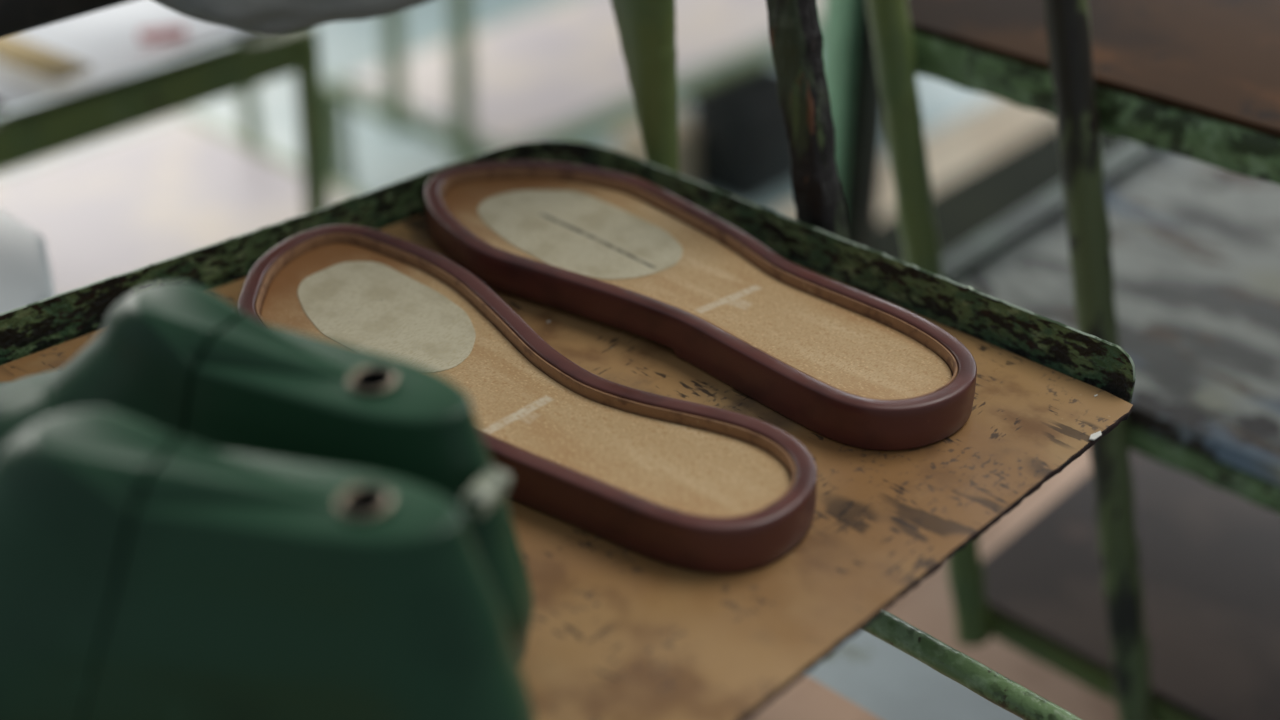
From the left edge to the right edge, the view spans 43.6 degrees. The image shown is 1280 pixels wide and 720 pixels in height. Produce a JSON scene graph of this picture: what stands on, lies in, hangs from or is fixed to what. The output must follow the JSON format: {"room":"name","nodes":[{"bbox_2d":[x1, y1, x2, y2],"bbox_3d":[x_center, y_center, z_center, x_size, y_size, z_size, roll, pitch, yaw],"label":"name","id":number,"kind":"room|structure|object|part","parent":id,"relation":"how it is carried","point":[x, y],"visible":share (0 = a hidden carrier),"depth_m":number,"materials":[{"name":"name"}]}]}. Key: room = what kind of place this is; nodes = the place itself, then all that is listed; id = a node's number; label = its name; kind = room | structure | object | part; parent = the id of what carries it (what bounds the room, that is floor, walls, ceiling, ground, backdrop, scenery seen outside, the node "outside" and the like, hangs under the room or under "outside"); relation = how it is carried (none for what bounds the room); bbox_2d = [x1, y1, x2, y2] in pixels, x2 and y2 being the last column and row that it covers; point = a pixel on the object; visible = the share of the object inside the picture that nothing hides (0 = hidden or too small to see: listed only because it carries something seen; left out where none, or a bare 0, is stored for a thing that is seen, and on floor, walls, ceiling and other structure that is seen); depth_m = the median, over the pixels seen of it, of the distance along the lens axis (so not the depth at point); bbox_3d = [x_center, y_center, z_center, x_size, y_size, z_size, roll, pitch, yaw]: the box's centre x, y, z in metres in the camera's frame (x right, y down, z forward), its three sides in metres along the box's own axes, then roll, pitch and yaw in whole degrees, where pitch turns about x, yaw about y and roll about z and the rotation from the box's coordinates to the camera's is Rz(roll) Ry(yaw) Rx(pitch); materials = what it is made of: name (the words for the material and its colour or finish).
{"room":"shoe factory","nodes":[
{"label":"shoe factory","id":0,"kind":"room"},
{"bbox_2d":[0,0,995,211],"bbox_3d":[0.654,0.105,1.927,9.200,0.050,9.200,26,41,35],"label":"floor","id":1,"kind":"structure","parent":0,"point":[379,156],"depth_m":2.75,"materials":[{"name":"concrete"}]},
{"bbox_2d":[0,209,54,313],"bbox_3d":[-0.447,0.265,0.942,0.328,0.722,0.273,26,41,35],"label":"bin","id":2,"kind":"object","parent":1,"relation":"on","point":[25,270],"visible":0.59,"depth_m":0.76,"materials":[{"name":"plastic"}]},
{"bbox_2d":[0,0,134,37],"bbox_3d":[-0.338,0.123,1.039,0.300,0.860,0.830,26,41,35],"label":"rack","id":3,"kind":"object","parent":1,"relation":"on","point":[16,16],"visible":1,"depth_m":0.70,"materials":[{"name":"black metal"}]},
{"bbox_2d":[152,0,431,34],"bbox_3d":[-0.197,-0.247,0.800,0.269,0.084,0.264,26,41,35],"label":"cloth","id":4,"kind":"object","parent":3,"relation":"on","point":[266,17],"visible":1,"depth_m":0.70,"materials":[{"name":"fabric"}]},
{"bbox_2d":[0,26,360,213],"bbox_3d":[-0.639,0.022,1.389,0.613,0.662,1.032,26,41,35],"label":"frame","id":5,"kind":"object","parent":1,"relation":"on","point":[51,127],"visible":0.23,"depth_m":1.15,"materials":[{"name":"green paint"}]},
{"bbox_2d":[0,31,253,111],"bbox_3d":[-0.744,-0.214,1.138,0.590,0.004,0.760,26,41,35],"label":"board","id":6,"kind":"object","parent":5,"relation":"on","point":[3,107],"visible":0.02,"depth_m":1.16,"materials":[{"name":"beige wood"}]},
{"bbox_2d":[0,0,245,107],"bbox_3d":[-0.457,-0.269,1.207,0.210,0.009,0.340,-28,41,-37],"label":"table top","id":7,"kind":"object","parent":6,"relation":"on","point":[107,39],"visible":0.57,"depth_m":1.13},
{"bbox_2d":[0,35,91,81],"bbox_3d":[-0.421,-0.209,1.090,0.120,0.004,0.028,23,38,32],"label":"card","id":8,"kind":"object","parent":7,"relation":"on","point":[52,65],"visible":1,"depth_m":1.07,"materials":[{"name":"yellow paper"}]},
{"bbox_2d":[139,25,186,42],"bbox_3d":[-0.335,-0.229,1.122,0.032,0.003,0.020,-9,33,-14],"label":"card","id":9,"kind":"object","parent":7,"relation":"on","point":[174,32],"visible":1,"depth_m":1.12,"materials":[{"name":"pink paper"}]},
{"bbox_3d":[-0.514,-0.091,0.974,0.020,0.030,0.775,26,41,35],"label":"rail","id":10,"kind":"part","parent":5,"relation":"part of","materials":[{"name":"green metal"}]},
{"bbox_2d":[0,117,348,294],"bbox_3d":[-0.655,0.007,1.380,0.549,0.005,0.960,26,41,35],"label":"board","id":11,"kind":"object","parent":5,"relation":"on","point":[171,188],"visible":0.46,"depth_m":1.65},
{"bbox_3d":[-0.659,0.017,1.389,0.579,0.018,1.009,26,41,35],"label":"frame","id":12,"kind":"part","parent":5,"relation":"part of","materials":[{"name":"green paint"}]},
{"bbox_3d":[-0.469,-0.344,1.380,0.588,0.026,0.020,26,41,35],"label":"rail","id":13,"kind":"part","parent":5,"relation":"part of","materials":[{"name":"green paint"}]},
{"bbox_3d":[-0.440,-0.140,1.890,0.015,0.405,0.015,26,41,35],"label":"leg","id":14,"kind":"part","parent":5,"relation":"part of","materials":[{"name":"green paint"}]},
{"bbox_3d":[-0.270,0.025,1.386,0.068,0.659,0.015,26,41,35],"label":"leg","id":15,"kind":"part","parent":5,"relation":"part of","materials":[{"name":"green paint"}]},
{"bbox_2d":[0,0,1135,719],"bbox_3d":[0.019,0.171,0.546,0.720,1.302,0.490,26,41,35],"label":"rack","id":16,"kind":"object","parent":1,"relation":"on","point":[892,669],"visible":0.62,"depth_m":0.68,"materials":[{"name":"green metal"}]},
{"bbox_2d":[0,213,1133,719],"bbox_3d":[-0.095,0.040,0.571,0.358,0.003,0.448,26,41,35],"label":"shelf board","id":17,"kind":"object","parent":16,"relation":"on","point":[617,632],"visible":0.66,"depth_m":0.53,"materials":[{"name":"brown wood"}]},
{"bbox_2d":[0,282,533,663],"bbox_3d":[-0.147,0.021,0.500,0.255,0.104,0.072,14,35,21],"label":"shoe last","id":18,"kind":"object","parent":17,"relation":"on","point":[180,359],"visible":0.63,"depth_m":0.45,"materials":[{"name":"green plastic"}]},
{"bbox_3d":[-0.042,0.036,0.436,0.008,0.007,0.016,14,35,21],"label":"heel plate","id":19,"kind":"part","parent":18,"relation":"part of","materials":[{"name":"white metal"}]},
{"bbox_2d":[0,408,534,719],"bbox_3d":[-0.157,0.062,0.435,0.262,0.104,0.072,7,33,11],"label":"shoe last","id":20,"kind":"object","parent":17,"relation":"on","point":[148,572],"visible":1,"depth_m":0.40,"materials":[{"name":"green plastic"}]},
{"bbox_2d":[237,224,816,572],"bbox_3d":[-0.059,0.011,0.597,0.099,0.019,0.278,-28,41,-37],"label":"shoe sole","id":21,"kind":"object","parent":17,"relation":"on","point":[684,484],"visible":0.76,"depth_m":0.57,"materials":[{"name":"rubber"}]},
{"bbox_2d":[424,160,976,450],"bbox_3d":[0.017,-0.033,0.667,0.280,0.019,0.098,25,40,34],"label":"shoe sole","id":22,"kind":"object","parent":17,"relation":"on","point":[850,366],"visible":1,"depth_m":0.65,"materials":[{"name":"rubber"}]},
{"bbox_2d":[1089,431,1101,439],"bbox_3d":[0.167,0.028,0.587,0.008,0.001,0.003,-26,40,-35],"label":"flake","id":23,"kind":"object","parent":17,"relation":"on","point":[1094,436],"visible":1,"depth_m":0.59,"materials":[{"name":"white paint"}]},
{"bbox_3d":[-0.023,-0.239,0.702,0.118,0.351,0.016,26,41,35],"label":"leg","id":24,"kind":"part","parent":16,"relation":"part of","materials":[{"name":"green paint"}]},
{"bbox_3d":[0.034,-0.298,0.604,0.157,0.568,0.018,26,41,35],"label":"leg","id":25,"kind":"part","parent":16,"relation":"part of","materials":[{"name":"green paint"}]},
{"bbox_2d":[751,674,881,719],"bbox_3d":[0.005,0.242,0.622,0.498,0.005,0.350,26,41,35],"label":"shelf board","id":26,"kind":"object","parent":16,"relation":"on","point":[807,698],"visible":0.02,"depth_m":0.74,"materials":[{"name":"beige wood"}]},
{"bbox_2d":[806,630,1022,719],"bbox_3d":[0.040,0.251,0.622,0.720,0.009,0.430,26,41,35],"label":"tray","id":27,"kind":"object","parent":16,"relation":"on","point":[887,682],"depth_m":0.77,"materials":[{"name":"grey paint"}]},
{"bbox_2d":[321,0,821,188],"bbox_3d":[0.182,-1.008,2.245,0.383,1.501,1.430,26,41,35],"label":"frame","id":28,"kind":"object","parent":1,"relation":"on","point":[336,93],"visible":0.54,"depth_m":2.07,"materials":[{"name":"green paint"}]},
{"bbox_3d":[-0.423,-0.273,2.249,0.026,0.250,0.026,26,41,35],"label":"post","id":29,"kind":"part","parent":28,"relation":"part of","materials":[{"name":"green metal"}]},
{"bbox_3d":[-0.290,-0.827,1.739,0.096,1.271,0.020,26,41,35],"label":"post","id":30,"kind":"part","parent":28,"relation":"part of","materials":[{"name":"green metal"}]},
{"bbox_3d":[-0.295,-0.308,2.089,0.348,0.020,0.016,26,41,35],"label":"rail","id":31,"kind":"part","parent":28,"relation":"part of","materials":[{"name":"green paint"}]},
{"bbox_3d":[0.058,-0.643,2.625,0.016,0.020,1.410,26,41,35],"label":"rail","id":32,"kind":"part","parent":28,"relation":"part of","materials":[{"name":"green metal"}]},
{"bbox_3d":[-0.200,-0.685,1.729,0.110,1.501,0.020,26,41,35],"label":"post","id":33,"kind":"part","parent":28,"relation":"part of","materials":[{"name":"green metal"}]},
{"bbox_2d":[345,0,822,145],"bbox_3d":[0.179,-0.587,2.510,0.321,0.006,1.360,26,41,35],"label":"board","id":34,"kind":"object","parent":28,"relation":"on","point":[536,73],"visible":0.65,"depth_m":2.22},
{"bbox_3d":[0.312,-0.517,2.424,0.016,0.020,1.410,26,41,35],"label":"rail","id":35,"kind":"part","parent":28,"relation":"part of","materials":[{"name":"green metal"}]},
{"bbox_2d":[609,113,698,179],"bbox_3d":[0.030,-0.309,2.447,0.092,0.100,0.132,26,41,35],"label":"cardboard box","id":36,"kind":"object","parent":1,"relation":"on","point":[628,140],"visible":0.28,"depth_m":2.41,"materials":[{"name":"beige cardboard"}]},
{"bbox_3d":[0.030,-0.345,2.424,0.092,0.014,0.132,26,41,35],"label":"lid","id":37,"kind":"part","parent":36,"relation":"part of","materials":[{"name":"beige cardboard"}]},
{"bbox_2d":[685,62,791,202],"bbox_3d":[0.172,-0.348,2.454,0.132,0.160,0.172,26,41,35],"label":"crate","id":38,"kind":"object","parent":1,"relation":"on","point":[742,150],"visible":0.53,"depth_m":2.40,"materials":[{"name":"black plastic"}]},
{"bbox_3d":[0.172,-0.406,2.417,0.132,0.022,0.172,26,41,35],"label":"lid","id":39,"kind":"part","parent":38,"relation":"part of","materials":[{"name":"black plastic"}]},
{"bbox_2d":[821,0,857,193],"bbox_3d":[0.139,-0.625,0.877,0.008,2.300,0.032,-15,35,-22],"label":"post","id":40,"kind":"object","parent":1,"relation":"on","point":[838,25],"visible":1,"depth_m":1.13,"materials":[{"name":"green metal"}]},
{"bbox_2d":[843,0,883,249],"bbox_3d":[0.161,-0.632,0.888,0.028,2.300,0.028,26,41,35],"label":"square post","id":41,"kind":"object","parent":1,"relation":"on","point":[865,136],"visible":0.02,"depth_m":1.17,"materials":[{"name":"metal"}]},
{"bbox_2d":[778,98,1055,221],"bbox_3d":[0.588,-0.336,2.491,0.130,0.100,1.250,26,41,35],"label":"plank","id":42,"kind":"object","parent":1,"relation":"on","point":[971,139],"visible":0.05,"depth_m":2.38,"materials":[{"name":"beige wood"}]},
{"bbox_2d":[874,121,1126,261],"bbox_3d":[0.693,-0.096,2.041,0.640,0.130,1.070,26,41,35],"label":"base cabinet","id":43,"kind":"object","parent":1,"relation":"on","point":[982,195],"visible":0.03,"depth_m":2.13,"materials":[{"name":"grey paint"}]},
{"bbox_2d":[885,449,1117,719],"bbox_3d":[0.530,0.385,1.181,0.835,0.265,0.510,26,41,35],"label":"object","id":44,"kind":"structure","parent":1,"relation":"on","point":[928,607],"depth_m":1.23,"materials":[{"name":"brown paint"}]},
{"bbox_2d":[867,0,1279,719],"bbox_3d":[0.566,-0.061,0.872,0.975,1.355,0.622,26,41,35],"label":"storage rack","id":45,"kind":"object","parent":1,"relation":"on","point":[1083,109],"visible":0.78,"depth_m":0.80,"materials":[{"name":"green metal"}]},
{"bbox_3d":[0.106,-0.263,0.771,0.265,0.905,0.021,26,41,35],"label":"post","id":46,"kind":"part","parent":45,"relation":"part of","materials":[{"name":"green metal"}]},
{"bbox_3d":[0.455,0.276,0.749,0.702,0.018,0.018,26,41,35],"label":"rail","id":47,"kind":"part","parent":45,"relation":"part of","materials":[{"name":"green metal"}]},
{"bbox_2d":[907,0,1279,137],"bbox_3d":[0.592,-0.135,0.760,0.803,0.004,0.526,26,41,35],"label":"board","id":48,"kind":"object","parent":45,"relation":"on","point":[1215,59],"visible":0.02,"depth_m":0.79,"materials":[{"name":"brown wood"}]},
{"bbox_3d":[0.426,-0.021,0.602,0.790,0.022,0.019,26,41,35],"label":"rail","id":49,"kind":"part","parent":45,"relation":"part of","materials":[{"name":"green metal"}]},
{"bbox_3d":[0.228,-0.013,0.794,0.388,1.355,0.021,26,41,35],"label":"post","id":50,"kind":"part","parent":45,"relation":"part of","materials":[{"name":"metal"}]},
{"bbox_2d":[941,140,1279,485],"bbox_3d":[0.541,0.039,0.796,0.782,0.011,0.366,26,41,35],"label":"shelf board","id":51,"kind":"object","parent":45,"relation":"on","point":[1195,245],"visible":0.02,"depth_m":0.93,"materials":[{"name":"white paint"}]},
{"bbox_2d":[982,449,1279,719],"bbox_3d":[0.625,0.163,0.909,0.711,0.005,0.526,26,41,35],"label":"board","id":52,"kind":"object","parent":45,"relation":"on","point":[1210,555],"visible":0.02,"depth_m":0.95,"materials":[{"name":"brown wood"}]},
{"bbox_3d":[0.428,0.123,0.690,0.785,0.018,0.018,26,41,35],"label":"rail","id":53,"kind":"part","parent":45,"relation":"part of","materials":[{"name":"green metal"}]}
]}

